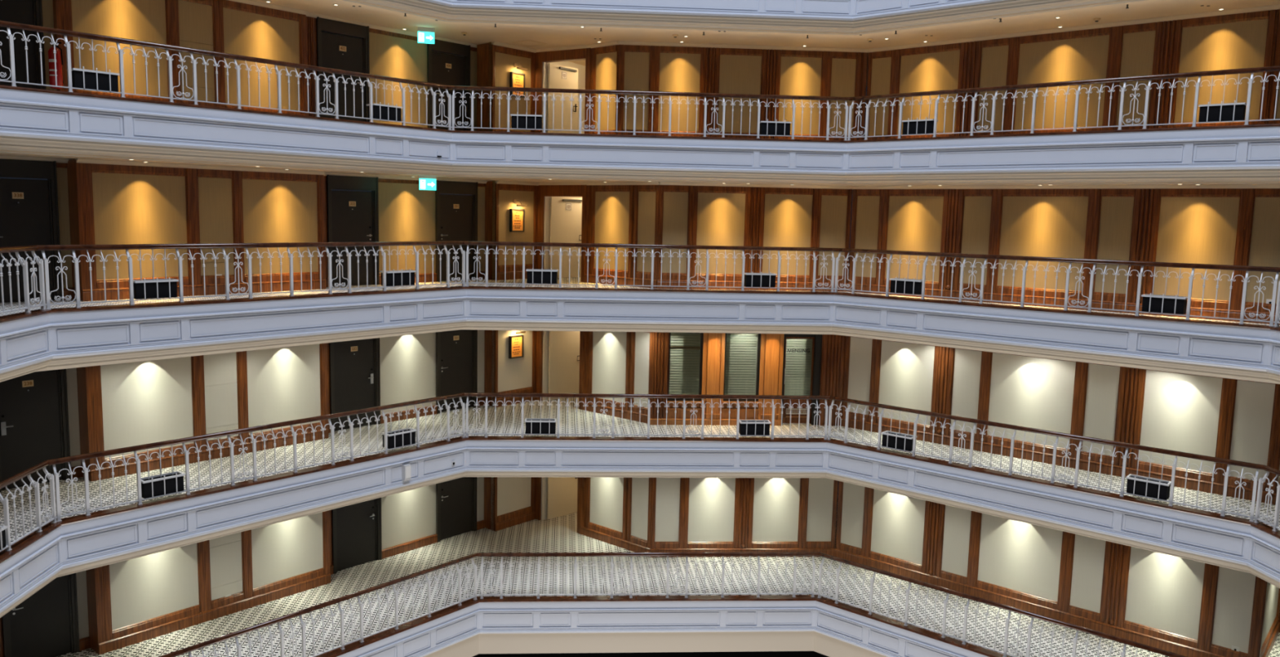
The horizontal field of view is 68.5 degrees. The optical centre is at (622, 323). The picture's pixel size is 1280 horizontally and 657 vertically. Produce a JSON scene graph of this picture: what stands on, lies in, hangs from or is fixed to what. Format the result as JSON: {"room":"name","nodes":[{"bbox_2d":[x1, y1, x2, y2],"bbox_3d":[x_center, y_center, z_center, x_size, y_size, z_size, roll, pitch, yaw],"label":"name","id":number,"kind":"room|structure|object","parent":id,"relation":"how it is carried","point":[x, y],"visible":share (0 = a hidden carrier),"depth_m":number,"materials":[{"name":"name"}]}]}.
{"room":"hotel atrium","nodes":[
{"label":"hotel atrium","id":0,"kind":"room"},
{"bbox_2d":[0,155,90,656],"bbox_3d":[-10.407,1.637,16.462,0.235,9.000,1.734,7,9,41],"label":"wall","id":1,"kind":"structure","parent":0,"point":[61,163],"depth_m":16.90,"materials":[{"name":"brown wood"}]},
{"bbox_2d":[0,159,62,302],"bbox_3d":[-10.296,-1.573,16.067,0.110,2.430,1.184,7,9,41],"label":"door","id":2,"kind":"structure","parent":1,"relation":"in","point":[29,210],"depth_m":16.15,"materials":[{"name":"grey wood"}]},
{"bbox_2d":[0,368,71,492],"bbox_3d":[-10.364,1.692,16.446,0.111,2.355,1.184,7,9,41],"label":"door","id":3,"kind":"structure","parent":1,"relation":"in","point":[34,429],"depth_m":16.51,"materials":[{"name":"grey wood"}]},
{"bbox_2d":[1,573,79,656],"bbox_3d":[-10.432,4.962,16.827,0.110,2.310,1.184,7,9,41],"label":"door","id":4,"kind":"structure","parent":1,"relation":"in","point":[46,624],"depth_m":16.96,"materials":[{"name":"grey wood"}]},
{"bbox_2d":[85,568,100,654],"bbox_3d":[-9.767,4.904,17.310,0.460,2.340,0.040,7,9,41],"label":"trim","id":5,"kind":"structure","parent":1,"relation":"attached to","point":[91,574],"depth_m":17.29,"materials":[{"name":"brown wood"}]},
{"bbox_2d":[41,0,57,90],"bbox_3d":[-10.493,-4.964,15.882,0.235,2.440,1.734,7,9,41],"label":"wall","id":6,"kind":"structure","parent":0,"point":[47,5],"depth_m":16.40,"materials":[{"name":"brown wood"}]},
{"bbox_2d":[0,0,46,89],"bbox_3d":[-10.449,-4.936,15.864,0.110,2.390,1.184,7,9,41],"label":"door","id":7,"kind":"structure","parent":6,"relation":"in","point":[20,11],"depth_m":16.11,"materials":[{"name":"grey wood"}]},
{"bbox_2d":[57,0,307,115],"bbox_3d":[-8.302,-5.185,18.177,0.235,2.440,4.750,7,9,41],"label":"wall","id":8,"kind":"structure","parent":0,"point":[246,28],"depth_m":18.16,"materials":[{"name":"beige paint"}]},
{"bbox_2d":[48,42,63,88],"bbox_3d":[-9.822,-4.464,16.291,0.217,0.780,0.283,-3,8,-32],"label":"fire extinguisher","id":9,"kind":"object","parent":8,"relation":"attached to","point":[59,56],"visible":0.78,"depth_m":16.19,"materials":[{"name":"red metal"}]},
{"bbox_2d":[72,158,330,654],"bbox_3d":[-7.994,1.442,18.561,0.235,9.000,4.750,7,9,41],"label":"wall","id":10,"kind":"structure","parent":0,"point":[122,202],"depth_m":18.28,"materials":[{"name":"beige paint"}]},
{"bbox_2d":[66,159,84,301],"bbox_3d":[-9.632,-1.630,16.550,0.460,2.460,0.040,7,9,41],"label":"trim","id":11,"kind":"structure","parent":10,"relation":"attached to","point":[73,171],"depth_m":16.47,"materials":[{"name":"brown wood"}]},
{"bbox_2d":[76,366,92,480],"bbox_3d":[-9.699,1.635,16.930,0.460,2.385,0.040,7,9,41],"label":"trim","id":12,"kind":"structure","parent":10,"relation":"attached to","point":[82,372],"depth_m":16.88,"materials":[{"name":"brown wood"}]},
{"bbox_2d":[306,12,478,131],"bbox_3d":[-5.206,-5.546,21.829,0.235,2.440,4.850,7,9,41],"label":"wall","id":13,"kind":"structure","parent":0,"point":[393,52],"depth_m":21.71,"materials":[{"name":"beige paper"}]},
{"bbox_2d":[316,16,369,121],"bbox_3d":[-6.145,-5.409,20.705,0.110,2.390,1.274,7,9,41],"label":"door","id":14,"kind":"structure","parent":13,"relation":"in","point":[336,51],"depth_m":20.71,"materials":[{"name":"grey wood"}]},
{"bbox_2d":[426,39,470,130],"bbox_3d":[-4.223,-5.621,22.867,0.110,2.390,1.254,7,9,41],"label":"door","id":15,"kind":"structure","parent":13,"relation":"in","point":[443,68],"depth_m":22.86,"materials":[{"name":"grey"}]},
{"bbox_2d":[324,172,488,574],"bbox_3d":[-5.140,1.057,22.386,0.235,9.000,4.790,7,9,41],"label":"wall","id":16,"kind":"structure","parent":0,"point":[406,213],"depth_m":22.41,"materials":[{"name":"beige paper"}]},
{"bbox_2d":[326,174,379,286],"bbox_3d":[-5.992,-2.046,20.908,0.110,2.430,1.274,7,9,41],"label":"door","id":17,"kind":"structure","parent":16,"relation":"in","point":[353,216],"depth_m":20.91,"materials":[{"name":"grey wood"}]},
{"bbox_2d":[328,337,380,431],"bbox_3d":[-6.060,1.218,21.287,0.111,2.355,1.274,7,9,41],"label":"door","id":18,"kind":"structure","parent":16,"relation":"in","point":[354,365],"depth_m":21.32,"materials":[{"name":"grey wood"}]},
{"bbox_2d":[331,497,382,573],"bbox_3d":[-6.128,4.488,21.668,0.110,2.310,1.274,7,9,41],"label":"door","id":19,"kind":"structure","parent":16,"relation":"in","point":[357,533],"depth_m":21.74,"materials":[{"name":"grey wood"}]},
{"bbox_2d":[435,180,477,281],"bbox_3d":[-4.071,-2.258,23.070,0.110,2.430,1.254,7,9,41],"label":"door","id":20,"kind":"structure","parent":16,"relation":"in","point":[455,215],"depth_m":23.05,"materials":[{"name":"grey wood"}]},
{"bbox_2d":[435,476,476,542],"bbox_3d":[-4.206,4.277,23.829,0.110,2.310,1.254,7,9,41],"label":"door","id":21,"kind":"structure","parent":16,"relation":"in","point":[455,499],"depth_m":23.89,"materials":[{"name":"grey wood"}]},
{"bbox_2d":[435,329,477,413],"bbox_3d":[-4.138,1.007,23.449,0.110,2.355,1.254,7,9,41],"label":"door","id":22,"kind":"structure","parent":16,"relation":"in","point":[456,351],"depth_m":23.49,"materials":[{"name":"grey wood"}]},
{"bbox_2d":[488,40,538,531],"bbox_3d":[-2.791,-0.785,24.182,0.235,12.340,1.572,7,9,41],"label":"wall","id":23,"kind":"structure","parent":0,"point":[526,193],"depth_m":24.10,"materials":[{"name":"beige paint"}]},
{"bbox_2d":[476,42,493,131],"bbox_3d":[-3.390,-5.659,23.210,0.600,2.420,0.040,7,9,41],"label":"trim","id":24,"kind":"structure","parent":23,"relation":"attached to","point":[482,50],"depth_m":23.17,"materials":[{"name":"brown wood"}]},
{"bbox_2d":[484,477,496,530],"bbox_3d":[-3.467,4.207,24.433,0.510,2.340,0.040,7,9,41],"label":"trim","id":25,"kind":"structure","parent":23,"relation":"attached to","point":[487,481],"depth_m":24.45,"materials":[{"name":"brown wood"}]},
{"bbox_2d":[484,329,497,406],"bbox_3d":[-3.399,0.937,24.053,0.510,2.385,0.040,7,9,41],"label":"trim","id":26,"kind":"structure","parent":23,"relation":"attached to","point":[488,384],"depth_m":24.04,"materials":[{"name":"brown wood"}]},
{"bbox_2d":[484,181,497,279],"bbox_3d":[-3.332,-2.328,23.673,0.510,2.460,0.040,7,9,41],"label":"trim","id":27,"kind":"structure","parent":23,"relation":"attached to","point":[488,188],"depth_m":23.63,"materials":[{"name":"brown wood"}]},
{"bbox_2d":[509,208,524,231],"bbox_3d":[-2.692,-2.620,23.962,0.084,0.580,0.440,7,9,41],"label":"framed poster","id":28,"kind":"object","parent":23,"relation":"attached to","point":[517,216],"visible":1,"depth_m":23.94,"materials":[{"name":"orange paper"}]},
{"bbox_2d":[546,61,585,133],"bbox_3d":[-0.737,-5.844,25.188,2.136,2.440,3.140,5,8,30],"label":"wall","id":29,"kind":"structure","parent":0,"point":[581,68],"depth_m":26.26,"materials":[{"name":"beige paint"}]},
{"bbox_2d":[588,40,618,134],"bbox_3d":[-0.447,-5.580,22.974,0.920,2.440,0.235,7,9,41],"label":"wall","id":30,"kind":"structure","parent":0,"point":[604,55],"depth_m":22.93,"materials":[{"name":"beige paint"}]},
{"bbox_2d":[534,44,591,133],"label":"door","id":31,"kind":"structure","parent":30,"relation":"in","point":[560,77],"depth_m":24.06,"materials":[{"name":"brown wood"}]},
{"bbox_2d":[579,181,660,552],"bbox_3d":[-0.085,1.082,23.068,2.350,9.000,0.235,7,9,41],"label":"wall","id":32,"kind":"structure","parent":0,"point":[618,212],"depth_m":23.00,"materials":[{"name":"beige paint"}]},
{"bbox_2d":[537,182,586,282],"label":"door","id":33,"kind":"structure","parent":32,"relation":"in","point":[560,220],"depth_m":24.56,"materials":[{"name":"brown wood"}]},
{"bbox_2d":[0,397,1279,542],"bbox_3d":[0.855,3.192,16.259,34.525,0.120,24.413,1,7,-4],"label":"floor","id":34,"kind":"structure","parent":0,"point":[107,495],"depth_m":19.33,"materials":[{"name":"carpet"}]},
{"bbox_2d":[0,521,63,617],"bbox_3d":[-8.711,4.048,10.673,0.476,0.980,8.386,1,7,-4],"label":"fascia","id":35,"kind":"object","parent":34,"relation":"attached to","point":[33,562],"visible":0.99,"depth_m":13.80,"materials":[{"name":"white paint"}]},
{"bbox_2d":[0,460,57,551],"bbox_3d":[-8.630,3.081,10.564,0.183,0.969,8.214,1,7,-4],"label":"balcony railing","id":36,"kind":"object","parent":35,"relation":"on","point":[43,464],"visible":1,"depth_m":14.04,"materials":[{"name":"white metal"}]},
{"bbox_2d":[57,436,466,577],"bbox_3d":[-6.246,3.272,17.783,0.476,0.980,8.386,7,9,41],"label":"fascia","id":37,"kind":"object","parent":34,"relation":"attached to","point":[102,538],"visible":0.99,"depth_m":16.88,"materials":[{"name":"white paint"}]},
{"bbox_2d":[48,392,465,522],"bbox_3d":[-6.181,2.310,17.631,0.183,0.969,8.214,7,9,41],"label":"balcony railing","id":38,"kind":"object","parent":37,"relation":"on","point":[53,462],"visible":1,"depth_m":16.95,"materials":[{"name":"white metal"}]},
{"bbox_2d":[136,471,185,498],"bbox_3d":[-7.800,2.719,15.897,0.278,0.355,0.690,7,9,41],"label":"planter box","id":39,"kind":"object","parent":38,"relation":"on","point":[168,483],"visible":0.92,"depth_m":15.83,"materials":[{"name":"black plastic"}]},
{"bbox_2d":[381,427,417,448],"bbox_3d":[-4.626,2.369,19.468,0.278,0.355,0.690,7,9,41],"label":"planter box","id":40,"kind":"object","parent":38,"relation":"on","point":[404,437],"visible":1,"depth_m":19.39,"materials":[{"name":"black plastic"}]},
{"bbox_2d":[464,435,827,478],"bbox_3d":[0.553,3.028,21.092,8.386,0.980,0.476,1,7,-4],"label":"fascia","id":41,"kind":"object","parent":34,"relation":"attached to","point":[491,456],"visible":0.98,"depth_m":20.89,"materials":[{"name":"white paint"}]},
{"bbox_2d":[463,392,829,439],"bbox_3d":[0.577,2.067,20.919,8.214,0.969,0.183,1,7,-4],"label":"balcony railing","id":42,"kind":"object","parent":41,"relation":"on","point":[466,394],"visible":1,"depth_m":20.88,"materials":[{"name":"white metal"}]},
{"bbox_2d":[524,417,555,434],"bbox_3d":[-1.820,2.268,20.833,0.690,0.355,0.278,1,7,-4],"label":"planter box","id":43,"kind":"object","parent":42,"relation":"on","point":[537,425],"visible":1,"depth_m":20.73,"materials":[{"name":"black plastic"}]},
{"bbox_2d":[738,419,770,435],"bbox_3d":[2.960,2.332,21.133,0.690,0.355,0.278,1,7,-4],"label":"planter box","id":44,"kind":"object","parent":42,"relation":"on","point":[749,427],"visible":0.98,"depth_m":21.03,"materials":[{"name":"black plastic"}]},
{"bbox_2d":[669,333,683,394],"bbox_3d":[1.272,1.145,24.329,0.550,2.100,0.120,1,7,-4],"label":"wall","id":45,"kind":"structure","parent":34,"relation":"on","point":[678,390],"depth_m":24.27,"materials":[{"name":"beige paint"}]},
{"bbox_2d":[727,333,757,395],"bbox_3d":[3.145,1.193,24.248,0.820,2.100,0.120,1,7,-4],"label":"wall","id":46,"kind":"structure","parent":34,"relation":"on","point":[739,340],"depth_m":24.17,"materials":[{"name":"beige paint"}]},
{"bbox_2d":[784,338,806,395],"bbox_3d":[4.426,1.198,24.428,0.600,2.100,0.120,1,7,-4],"label":"wall","id":47,"kind":"structure","parent":34,"relation":"on","point":[793,357],"depth_m":24.36,"materials":[{"name":"beige paint"}]},
{"bbox_2d":[825,438,1254,573],"bbox_3d":[7.704,3.458,18.661,8.386,0.980,0.476,7,9,41],"label":"fascia","id":48,"kind":"object","parent":34,"relation":"attached to","point":[1207,537],"visible":1,"depth_m":17.96,"materials":[{"name":"white paint"}]},
{"bbox_2d":[826,395,1263,522],"bbox_3d":[7.684,2.495,18.503,8.214,0.969,0.183,7,9,41],"label":"balcony railing","id":49,"kind":"object","parent":48,"relation":"on","point":[1228,462],"visible":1,"depth_m":17.95,"materials":[{"name":"white metal"}]},
{"bbox_2d":[880,431,917,451],"bbox_3d":[5.910,2.510,20.130,0.690,0.355,0.278,7,9,41],"label":"planter box","id":50,"kind":"object","parent":49,"relation":"on","point":[892,440],"visible":0.97,"depth_m":20.05,"materials":[{"name":"black plastic"}]},
{"bbox_2d":[1125,474,1171,500],"bbox_3d":[9.496,2.950,16.985,0.690,0.355,0.278,7,9,41],"label":"planter box","id":51,"kind":"object","parent":49,"relation":"on","point":[1140,485],"visible":0.97,"depth_m":16.91,"materials":[{"name":"black plastic"}]},
{"bbox_2d":[1246,521,1279,588],"bbox_3d":[11.019,4.311,11.914,0.476,0.980,8.386,1,7,-4],"label":"fascia","id":52,"kind":"object","parent":34,"relation":"attached to","point":[1263,562],"visible":1,"depth_m":15.54,"materials":[{"name":"white paint"}]},
{"bbox_2d":[1253,465,1279,532],"bbox_3d":[10.978,3.343,11.797,0.183,0.969,8.214,1,7,-4],"label":"balcony railing","id":53,"kind":"object","parent":52,"relation":"on","point":[1268,469],"visible":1,"depth_m":15.57,"materials":[{"name":"white metal"}]},
{"bbox_2d":[0,150,1279,193],"bbox_3d":[0.930,-2.645,15.895,38.183,0.100,27.000,1,7,-4],"label":"ceiling","id":54,"kind":"structure","parent":0,"point":[489,178],"depth_m":19.10,"materials":[{"name":"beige paint"}]},
{"bbox_2d":[0,275,1279,326],"bbox_3d":[0.922,-0.035,15.884,34.525,0.120,24.413,1,7,-4],"label":"floor","id":55,"kind":"structure","parent":0,"point":[564,280],"depth_m":19.44,"materials":[{"name":"carpet"}]},
{"bbox_2d":[0,309,53,382],"bbox_3d":[-8.642,0.749,10.289,0.476,0.980,8.386,1,7,-4],"label":"fascia","id":56,"kind":"object","parent":55,"relation":"attached to","point":[25,343],"visible":1,"depth_m":13.59,"materials":[{"name":"white paint"}]},
{"bbox_2d":[0,244,46,313],"bbox_3d":[-8.562,-0.218,10.180,0.183,0.969,8.214,1,7,-4],"label":"balcony railing","id":57,"kind":"object","parent":56,"relation":"on","point":[23,248],"visible":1,"depth_m":13.74,"materials":[{"name":"white metal"}]},
{"bbox_2d":[37,285,466,371],"bbox_3d":[-6.178,-0.027,17.400,0.476,0.980,8.386,7,9,41],"label":"fascia","id":58,"kind":"object","parent":55,"relation":"attached to","point":[105,335],"visible":0.98,"depth_m":16.52,"materials":[{"name":"white paint"}]},
{"bbox_2d":[36,240,465,309],"bbox_3d":[-6.112,-0.989,17.247,0.183,0.969,8.214,7,9,41],"label":"balcony railing","id":59,"kind":"object","parent":58,"relation":"on","point":[113,246],"visible":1,"depth_m":16.54,"materials":[{"name":"white metal"}]},
{"bbox_2d":[128,277,178,299],"bbox_3d":[-7.732,-0.581,15.514,0.278,0.355,0.690,7,9,41],"label":"planter box","id":60,"kind":"object","parent":59,"relation":"on","point":[144,289],"visible":0.92,"depth_m":15.42,"materials":[{"name":"black plastic"}]},
{"bbox_2d":[379,268,416,286],"bbox_3d":[-4.558,-0.930,19.084,0.278,0.355,0.690,7,9,41],"label":"planter box","id":61,"kind":"object","parent":59,"relation":"on","point":[402,277],"visible":1,"depth_m":18.99,"materials":[{"name":"black plastic"}]},
{"bbox_2d":[461,285,833,334],"bbox_3d":[0.621,-0.271,20.709,8.386,0.980,0.476,1,7,-4],"label":"fascia","id":62,"kind":"object","parent":55,"relation":"attached to","point":[487,308],"visible":0.99,"depth_m":20.52,"materials":[{"name":"white paint"}]},
{"bbox_2d":[463,240,836,292],"bbox_3d":[0.645,-1.232,20.536,8.214,0.969,0.183,1,7,-4],"label":"balcony railing","id":63,"kind":"object","parent":62,"relation":"on","point":[466,242],"visible":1,"depth_m":20.48,"materials":[{"name":"white metal"}]},
{"bbox_2d":[525,267,558,284],"bbox_3d":[-1.752,-1.031,20.449,0.690,0.355,0.278,1,7,-4],"label":"planter box","id":64,"kind":"object","parent":63,"relation":"on","point":[534,276],"visible":1,"depth_m":20.34,"materials":[{"name":"black plastic"}]},
{"bbox_2d":[744,271,777,287],"bbox_3d":[3.028,-0.967,20.750,0.690,0.355,0.278,1,7,-4],"label":"planter box","id":65,"kind":"object","parent":63,"relation":"on","point":[753,279],"visible":0.98,"depth_m":20.64,"materials":[{"name":"black plastic"}]},
{"bbox_2d":[831,292,1279,383],"bbox_3d":[7.773,0.159,18.277,8.386,0.980,0.476,7,9,41],"label":"fascia","id":66,"kind":"object","parent":55,"relation":"attached to","point":[1229,350],"visible":0.98,"depth_m":17.58,"materials":[{"name":"white paint"}]},
{"bbox_2d":[834,248,1279,326],"bbox_3d":[7.752,-0.804,18.119,8.214,0.969,0.183,7,9,41],"label":"balcony railing","id":67,"kind":"object","parent":66,"relation":"on","point":[1070,260],"visible":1,"depth_m":17.57,"materials":[{"name":"white metal"}]},
{"bbox_2d":[889,276,926,294],"bbox_3d":[5.979,-0.789,19.747,0.690,0.355,0.278,7,9,41],"label":"planter box","id":68,"kind":"object","parent":67,"relation":"on","point":[904,286],"visible":0.96,"depth_m":19.65,"materials":[{"name":"black plastic"}]},
{"bbox_2d":[1141,293,1187,314],"bbox_3d":[9.565,-0.349,16.602,0.690,0.355,0.278,7,9,41],"label":"planter box","id":69,"kind":"object","parent":67,"relation":"on","point":[1155,303],"visible":0.98,"depth_m":16.50,"materials":[{"name":"black plastic"}]},
{"bbox_2d":[1266,326,1279,384],"bbox_3d":[11.087,1.012,11.530,0.476,0.980,8.386,1,7,-4],"label":"fascia","id":70,"kind":"object","parent":55,"relation":"attached to","point":[1273,370],"visible":1,"depth_m":15.37,"materials":[{"name":"white paint"}]},
{"bbox_2d":[472,651,828,656],"bbox_3d":[0.858,8.973,15.132,22.726,2.480,16.070,1,7,-4],"label":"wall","id":71,"kind":"structure","parent":0,"point":[735,654],"depth_m":23.06,"materials":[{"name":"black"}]},
{"bbox_2d":[56,495,1279,656],"bbox_3d":[0.817,6.478,16.313,32.726,0.120,23.141,1,7,-4],"label":"floor","id":72,"kind":"structure","parent":0,"point":[559,534],"depth_m":20.75,"materials":[{"name":"carpet"}]},
{"bbox_2d":[315,597,479,656],"bbox_3d":[-5.540,6.760,17.445,0.236,1.220,7.442,7,9,41],"label":"fascia","id":73,"kind":"object","parent":72,"relation":"attached to","point":[453,631],"visible":1,"depth_m":19.14,"materials":[{"name":"white paint"}]},
{"bbox_2d":[159,552,478,656],"bbox_3d":[-5.561,5.667,17.358,0.183,0.969,7.469,7,9,41],"label":"balcony railing","id":74,"kind":"object","parent":73,"relation":"on","point":[200,646],"visible":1,"depth_m":17.77,"materials":[{"name":"white metal"}]},
{"bbox_2d":[476,595,816,653],"bbox_3d":[0.558,6.541,20.413,7.442,1.220,0.236,1,7,-4],"label":"fascia","id":75,"kind":"object","parent":72,"relation":"attached to","point":[532,624],"visible":1,"depth_m":20.34,"materials":[{"name":"white paint"}]},
{"bbox_2d":[476,551,818,599],"bbox_3d":[0.577,5.447,20.345,7.469,0.969,0.183,1,7,-4],"label":"balcony railing","id":76,"kind":"object","parent":75,"relation":"on","point":[740,554],"visible":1,"depth_m":20.30,"materials":[{"name":"white metal"}]},
{"bbox_2d":[813,595,1010,656],"bbox_3d":[6.972,6.927,18.232,7.442,1.220,0.236,7,9,41],"label":"fascia","id":77,"kind":"object","parent":72,"relation":"attached to","point":[841,629],"visible":1,"depth_m":19.65,"materials":[{"name":"white paint"}]},
{"bbox_2d":[816,551,1187,656],"bbox_3d":[7.034,5.836,18.150,7.469,0.969,0.183,7,9,41],"label":"balcony railing","id":78,"kind":"object","parent":77,"relation":"on","point":[1125,642],"visible":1,"depth_m":18.38,"materials":[{"name":"white metal"}]},
{"bbox_2d":[616,40,868,140],"bbox_3d":[2.910,-5.499,22.874,6.100,2.440,0.235,1,7,-4],"label":"wall","id":79,"kind":"structure","parent":0,"point":[643,66],"depth_m":22.82,"materials":[{"name":"beige paint"}]},
{"bbox_2d":[681,333,812,395],"bbox_3d":[3.161,1.067,24.012,5.400,2.405,2.800,1,7,-4],"label":"wall","id":80,"kind":"structure","parent":0,"point":[695,367],"depth_m":25.28,"materials":[{"name":"beige paint"}]},
{"bbox_2d":[647,181,852,557],"bbox_3d":[2.967,1.218,22.447,4.700,9.000,0.235,1,7,-4],"label":"wall","id":81,"kind":"structure","parent":0,"point":[691,213],"depth_m":22.35,"materials":[{"name":"beige paint"}]},
{"bbox_2d":[669,332,699,393],"bbox_3d":[1.468,0.923,22.439,0.700,1.625,0.040,1,7,-4],"label":"blind","id":82,"kind":"object","parent":81,"relation":"attached to","point":[673,361],"visible":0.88,"depth_m":22.43,"materials":[{"name":"white plastic"}]},
{"bbox_2d":[724,333,756,395],"bbox_3d":[2.821,0.941,22.524,0.750,1.625,0.040,1,7,-4],"label":"blind","id":83,"kind":"object","parent":81,"relation":"attached to","point":[726,333],"visible":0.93,"depth_m":22.52,"materials":[{"name":"white plastic"}]},
{"bbox_2d":[784,338,811,395],"bbox_3d":[4.227,0.948,22.712,0.620,1.625,0.040,1,7,-4],"label":"blind","id":84,"kind":"object","parent":81,"relation":"attached to","point":[788,387],"visible":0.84,"depth_m":22.72,"materials":[{"name":"white plastic"}]},
{"bbox_2d":[780,333,822,425],"bbox_3d":[4.278,1.313,22.617,0.940,2.285,0.160,1,7,-4],"label":"door","id":85,"kind":"structure","parent":81,"relation":"in","point":[816,339],"depth_m":22.62,"materials":[{"name":"brown wood"}]},
{"bbox_2d":[253,0,1279,86],"bbox_3d":[0.999,-5.961,15.506,38.188,0.100,27.003,1,7,-4],"label":"ceiling","id":86,"kind":"structure","parent":0,"point":[554,36],"depth_m":20.80,"materials":[{"name":"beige paint"}]},
{"bbox_2d":[342,0,452,22],"bbox_3d":[-6.676,-6.696,16.952,0.476,0.930,9.075,7,9,41],"label":"fascia","id":87,"kind":"object","parent":86,"relation":"attached to","point":[437,8],"visible":1,"depth_m":19.66,"materials":[{"name":"white paint"}]},
{"bbox_2d":[446,0,853,35],"bbox_3d":[0.695,-6.960,20.539,9.075,0.930,0.476,1,7,-4],"label":"fascia","id":88,"kind":"object","parent":86,"relation":"attached to","point":[811,15],"visible":0.99,"depth_m":20.46,"materials":[{"name":"white paint"}]},
{"bbox_2d":[853,0,1145,35],"bbox_3d":[8.448,-6.494,17.903,9.075,0.930,0.476,7,9,41],"label":"fascia","id":89,"kind":"object","parent":86,"relation":"attached to","point":[868,15],"visible":1,"depth_m":19.47,"materials":[{"name":"white paint"}]},
{"bbox_2d":[834,183,1279,656],"bbox_3d":[8.580,1.650,19.726,8.700,9.000,0.235,7,9,41],"label":"wall","id":90,"kind":"structure","parent":0,"point":[1225,224],"depth_m":19.17,"materials":[{"name":"beige paint"}]},
{"bbox_2d":[864,4,1279,139],"bbox_3d":[9.428,-5.035,20.035,9.200,2.440,0.235,7,9,41],"label":"wall","id":91,"kind":"structure","parent":0,"point":[1249,37],"depth_m":19.72,"materials":[{"name":"beige paint"}]},
{"bbox_2d":[1249,395,1279,656],"bbox_3d":[12.610,3.604,18.035,0.235,5.675,2.580,7,9,41],"label":"wall","id":92,"kind":"structure","parent":0,"point":[1270,630],"depth_m":18.31,"materials":[{"name":"beige paint"}]},
{"bbox_3d":[-0.561,0.791,25.727,2.211,2.405,3.140,7,9,41],"label":"wall","id":93,"kind":"structure","parent":0,"visible":0},
{"bbox_2d":[535,330,584,409],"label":"door","id":94,"kind":"structure","parent":93,"relation":"in","point":[560,355],"depth_m":25.00,"materials":[{"name":"brown wood"}]},
{"bbox_3d":[0.964,-3.395,15.514,36.183,0.120,25.585,1,7,-4],"label":"floor","id":95,"kind":"structure","parent":0,"visible":0},
{"bbox_2d":[0,84,453,176],"bbox_3d":[-6.742,-3.402,17.337,0.476,0.980,9.073,7,9,41],"label":"fascia","id":96,"kind":"object","parent":95,"relation":"attached to","point":[32,119],"visible":1,"depth_m":16.44,"materials":[{"name":"white paint"}]},
{"bbox_2d":[0,20,451,130],"bbox_3d":[-6.677,-4.364,17.185,0.183,0.969,8.901,7,9,41],"label":"balcony railing","id":97,"kind":"object","parent":96,"relation":"on","point":[2,24],"visible":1,"depth_m":16.57,"materials":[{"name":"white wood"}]},
{"bbox_2d":[71,66,119,92],"bbox_3d":[-8.536,-3.929,15.181,0.278,0.355,0.690,7,9,41],"label":"planter box","id":98,"kind":"object","parent":97,"relation":"on","point":[83,78],"visible":0.91,"depth_m":15.09,"materials":[{"name":"black plastic"}]},
{"bbox_2d":[366,102,402,121],"bbox_3d":[-4.882,-4.331,19.291,0.278,0.355,0.690,7,9,41],"label":"planter box","id":99,"kind":"object","parent":97,"relation":"on","point":[384,112],"visible":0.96,"depth_m":19.19,"materials":[{"name":"black plastic"}]},
{"bbox_2d":[447,130,846,185],"bbox_3d":[0.627,-3.666,20.924,9.073,0.980,0.476,1,7,-4],"label":"fascia","id":100,"kind":"object","parent":95,"relation":"attached to","point":[495,153],"visible":0.99,"depth_m":20.75,"materials":[{"name":"white paint"}]},
{"bbox_2d":[449,85,849,140],"bbox_3d":[0.651,-4.627,20.751,8.901,0.969,0.183,1,7,-4],"label":"balcony railing","id":101,"kind":"object","parent":100,"relation":"on","point":[452,87],"visible":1,"depth_m":20.70,"materials":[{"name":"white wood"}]},
{"bbox_2d":[510,114,542,128],"bbox_3d":[-2.108,-4.431,20.641,0.690,0.355,0.278,1,7,-4],"label":"planter box","id":102,"kind":"object","parent":101,"relation":"on","point":[518,121],"visible":0.95,"depth_m":20.53,"materials":[{"name":"black plastic"}]},
{"bbox_2d":[759,119,791,135],"bbox_3d":[3.395,-4.357,20.988,0.690,0.355,0.278,1,7,-4],"label":"planter box","id":103,"kind":"object","parent":101,"relation":"on","point":[766,127],"visible":0.93,"depth_m":20.88,"materials":[{"name":"black plastic"}]},
{"bbox_2d":[844,123,1279,185],"bbox_3d":[8.378,-3.200,18.288,9.073,0.980,0.476,7,9,41],"label":"fascia","id":104,"kind":"object","parent":95,"relation":"attached to","point":[1237,153],"visible":1,"depth_m":17.89,"materials":[{"name":"white paint"}]},
{"bbox_2d":[847,66,1279,140],"bbox_3d":[8.358,-4.163,18.131,8.901,0.969,0.183,7,9,41],"label":"balcony railing","id":105,"kind":"object","parent":104,"relation":"on","point":[1271,68],"visible":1,"depth_m":17.94,"materials":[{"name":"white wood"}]},
{"bbox_2d":[902,117,937,134],"bbox_3d":[6.313,-4.181,19.996,0.690,0.355,0.278,7,9,41],"label":"planter box","id":106,"kind":"object","parent":105,"relation":"on","point":[926,126],"visible":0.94,"depth_m":19.89,"materials":[{"name":"black plastic"}]},
{"bbox_2d":[1198,100,1246,122],"bbox_3d":[10.441,-3.675,16.375,0.690,0.355,0.278,7,9,41],"label":"planter box","id":107,"kind":"object","parent":105,"relation":"on","point":[1234,111],"visible":0.94,"depth_m":16.27,"materials":[{"name":"black plastic"}]},
{"bbox_3d":[-0.629,4.061,26.107,2.211,2.360,3.140,7,9,41],"label":"wall","id":108,"kind":"structure","parent":0,"visible":0},
{"bbox_2d":[534,477,582,533],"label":"door","id":109,"kind":"structure","parent":108,"relation":"in","point":[554,497],"depth_m":25.40,"materials":[{"name":"brown wood"}]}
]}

